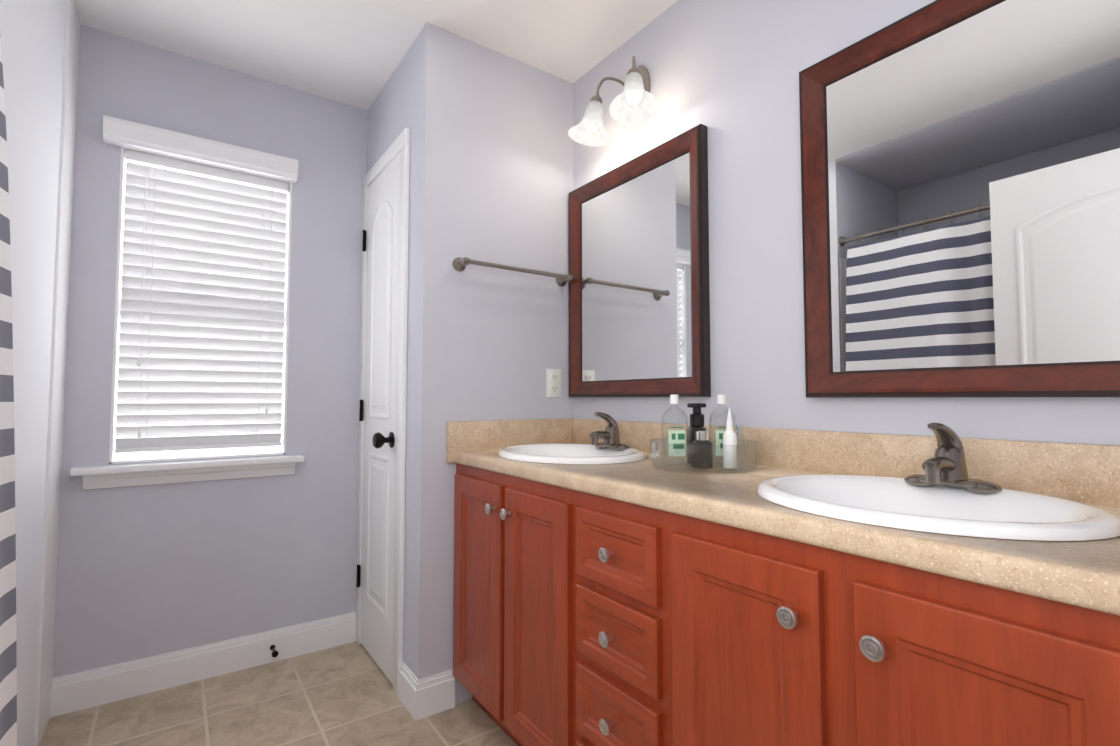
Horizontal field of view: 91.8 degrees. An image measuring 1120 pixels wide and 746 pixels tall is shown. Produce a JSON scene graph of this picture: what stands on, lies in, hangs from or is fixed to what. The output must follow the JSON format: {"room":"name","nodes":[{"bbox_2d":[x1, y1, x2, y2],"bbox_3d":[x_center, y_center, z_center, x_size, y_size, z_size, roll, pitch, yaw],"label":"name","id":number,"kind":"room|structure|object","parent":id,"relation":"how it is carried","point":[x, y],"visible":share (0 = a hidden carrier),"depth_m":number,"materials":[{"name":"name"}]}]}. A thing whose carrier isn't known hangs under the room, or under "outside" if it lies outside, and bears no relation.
{"room":"bathroom","nodes":[
{"label":"bathroom","id":0,"kind":"room"},
{"bbox_2d":[0,38,16,745],"bbox_3d":[-0.721,0.058,0.477,0.183,1.914,1.519,2,-3,-35],"label":"shower curtain","id":1,"kind":"object","parent":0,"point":[8,689],"visible":1,"depth_m":1.05,"materials":[{"name":"fabric"}]},
{"bbox_2d":[0,0,80,745],"bbox_3d":[-1.812,-0.079,1.253,0.878,2.440,0.995,2,-3,-35],"label":"wall","id":2,"kind":"structure","parent":0,"point":[40,44],"depth_m":1.57,"materials":[{"name":"paint"}]},
{"bbox_2d":[52,25,367,677],"bbox_3d":[-1.400,-0.033,2.214,2.660,2.440,0.100,2,-3,-35],"label":"wall","id":3,"kind":"structure","parent":0,"point":[144,571],"depth_m":2.16,"materials":[{"name":"paint"}]},
{"bbox_2d":[70,455,303,489],"bbox_3d":[-1.412,0.383,2.119,0.741,0.080,0.108,2,-3,-35],"label":"window sill","id":4,"kind":"structure","parent":3,"relation":"attached to","point":[97,477],"depth_m":2.06,"materials":[{"name":"white wood"}]},
{"bbox_2d":[109,147,291,463],"bbox_3d":[-1.428,-0.252,2.203,0.580,1.185,0.095,2,-3,-35],"label":"window","id":5,"kind":"structure","parent":3,"relation":"in","point":[132,455],"depth_m":2.15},
{"bbox_2d":[115,149,288,452],"bbox_3d":[-1.420,-0.266,2.192,0.556,1.139,0.068,2,-3,-35],"label":"window blinds","id":6,"kind":"object","parent":5,"relation":"attached to","point":[203,277],"visible":1,"depth_m":2.18,"materials":[{"name":"white plastic"}]},
{"bbox_2d":[103,115,298,182],"bbox_3d":[-1.395,-0.877,2.155,0.640,0.080,0.067,2,-3,-35],"label":"window valance","id":7,"kind":"object","parent":3,"relation":"attached to","point":[144,138],"visible":0.97,"depth_m":2.11,"materials":[{"name":"white wood"}]},
{"bbox_2d":[39,641,517,745],"bbox_3d":[-0.588,1.156,1.006,2.660,0.050,2.915,2,-3,-35],"label":"floor","id":8,"kind":"structure","parent":0,"point":[342,695],"depth_m":1.85,"materials":[{"name":"tile"}]},
{"bbox_2d":[446,460,1119,745],"bbox_3d":[0.392,0.716,1.270,0.576,0.853,1.976,2,-3,-35],"label":"bathroom vanity","id":9,"kind":"object","parent":8,"relation":"on","point":[945,585],"depth_m":0.96,"materials":[{"name":"brown wood"}]},
{"bbox_2d":[450,448,1119,603],"bbox_3d":[0.402,0.270,1.298,0.550,0.042,1.976,2,-3,-35],"label":"countertop","id":10,"kind":"structure","parent":9,"relation":"on","point":[1099,579],"depth_m":0.82,"materials":[{"name":"beige stone"}]},
{"bbox_2d":[470,440,673,467],"bbox_3d":[0.034,0.332,1.795,0.456,0.158,0.536,2,-3,-35],"label":"sink","id":11,"kind":"object","parent":10,"relation":"in","point":[556,453],"depth_m":1.89,"materials":[{"name":"white ceramic"}]},
{"bbox_2d":[586,412,633,447],"bbox_3d":[0.156,0.204,1.888,0.124,0.136,0.164,2,-3,-35],"label":"faucet","id":12,"kind":"object","parent":10,"relation":"on","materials":[{"name":"grey metal"}]},
{"bbox_2d":[649,437,758,473],"bbox_3d":[0.386,0.219,1.467,0.286,0.073,0.286,2,-3,-35],"label":"tray","id":13,"kind":"object","parent":10,"relation":"on","point":[689,468],"visible":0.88,"depth_m":1.39,"materials":[{"name":"clear glass"}]},
{"bbox_2d":[662,395,744,468],"bbox_3d":[0.398,0.155,1.480,0.178,0.192,0.179,2,-3,-35],"label":"toiletries","id":14,"kind":"object","parent":13,"relation":"on","point":[697,433],"visible":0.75,"depth_m":1.47,"materials":[{"name":"clear plastic"}]},
{"bbox_2d":[702,464,1119,563],"bbox_3d":[0.622,0.293,0.963,0.456,0.158,0.536,2,-3,-35],"label":"sink","id":15,"kind":"object","parent":10,"relation":"in","point":[1064,523],"depth_m":0.96,"materials":[{"name":"white ceramic"}]},
{"bbox_2d":[898,423,1009,487],"bbox_3d":[0.745,0.164,1.055,0.124,0.136,0.164,2,-3,-35],"label":"faucet","id":16,"kind":"object","parent":10,"relation":"on","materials":[{"name":"grey metal"}]},
{"bbox_2d":[75,0,677,109],"bbox_3d":[-0.588,-1.331,1.124,2.660,0.050,2.915,2,-3,-35],"label":"ceiling","id":17,"kind":"structure","parent":0,"point":[351,52],"depth_m":2.00,"materials":[{"name":"paint"}]},
{"bbox_2d":[367,22,573,703],"bbox_3d":[-0.424,-0.025,2.392,0.660,2.440,0.735,2,-3,-35],"label":"wall","id":18,"kind":"structure","parent":0,"point":[491,164],"depth_m":2.04,"materials":[{"name":"paint"}]},
{"bbox_2d":[50,612,454,720],"bbox_3d":[-0.491,1.072,1.079,1.158,0.125,2.715,2,-3,-35],"label":"baseboard","id":19,"kind":"structure","parent":18,"relation":"attached to","point":[418,698],"depth_m":2.02,"materials":[{"name":"white wood"}]},
{"bbox_2d":[270,645,278,656],"bbox_3d":[-1.161,1.127,2.201,0.024,0.024,0.078,2,-3,-35],"label":"door stop","id":20,"kind":"object","parent":19,"relation":"attached to","point":[275,653],"visible":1,"depth_m":2.18,"materials":[{"name":"black metal"}]},
{"bbox_2d":[360,151,400,683],"bbox_3d":[-0.737,0.158,2.257,0.036,2.038,0.460,2,-3,-35],"label":"closet door","id":21,"kind":"structure","parent":18,"relation":"in","point":[379,493],"depth_m":2.22,"materials":[{"name":"white wood"}]},
{"bbox_2d":[356,230,394,586],"bbox_3d":[-0.791,0.139,2.251,0.072,1.596,0.432,2,-3,-35],"label":"hardware piece","id":22,"kind":"object","parent":21,"relation":"attached to","point":[379,440],"depth_m":2.11,"materials":[{"name":"black metal"}]},
{"bbox_2d":[355,128,409,697],"bbox_3d":[-0.746,0.133,2.252,0.018,2.112,0.580,2,-3,-35],"label":"door frame","id":23,"kind":"structure","parent":18,"relation":"attached to","point":[401,142],"depth_m":2.05,"materials":[{"name":"white wood"}]},
{"bbox_2d":[453,257,573,285],"bbox_3d":[-0.161,-0.394,2.097,0.512,0.051,0.076,2,-3,-35],"label":"towel rail","id":24,"kind":"object","parent":18,"relation":"attached to","point":[459,264],"visible":0.98,"depth_m":2.04,"materials":[{"name":"silver metal"}]},
{"bbox_2d":[546,369,560,396],"bbox_3d":[-0.024,0.041,2.215,0.072,0.116,0.009,2,-3,-35],"label":"electrical outlet plate","id":25,"kind":"object","parent":18,"relation":"attached to","point":[553,382],"visible":1,"depth_m":2.21,"materials":[{"name":"white plastic"}]},
{"bbox_2d":[573,0,1119,445],"bbox_3d":[0.457,-0.053,1.803,0.100,2.440,2.915,2,-3,-35],"label":"wall","id":26,"kind":"structure","parent":0,"point":[726,72],"depth_m":1.57,"materials":[{"name":"paint"}]},
{"bbox_2d":[568,56,658,146],"bbox_3d":[0.201,-0.999,1.933,0.218,0.268,0.403,2,-3,-35],"label":"sconce","id":27,"kind":"object","parent":26,"relation":"attached to","point":[635,102],"visible":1,"depth_m":1.88,"materials":[{"name":"white glass"}]},
{"bbox_2d":[569,124,710,396],"bbox_3d":[0.252,-0.343,1.986,0.038,0.862,0.703,2,-3,-35],"label":"mirror","id":28,"kind":"object","parent":26,"relation":"attached to","point":[639,309],"visible":0.96,"depth_m":1.93,"materials":[{"name":"brown mirror"}]},
{"bbox_2d":[570,418,1119,495],"bbox_3d":[0.619,0.206,1.455,0.020,0.110,1.976,2,-3,-35],"label":"backsplash","id":29,"kind":"structure","parent":26,"relation":"attached to","point":[1080,467],"depth_m":1.23,"materials":[{"name":"beige stone"}]},
{"bbox_2d":[799,0,1119,397],"bbox_3d":[0.848,-0.382,1.144,0.038,0.865,0.703,2,-3,-35],"label":"mirror","id":30,"kind":"object","parent":26,"relation":"attached to","point":[960,177],"visible":0.94,"depth_m":1.14,"materials":[{"name":"brown mirror"}]}
]}

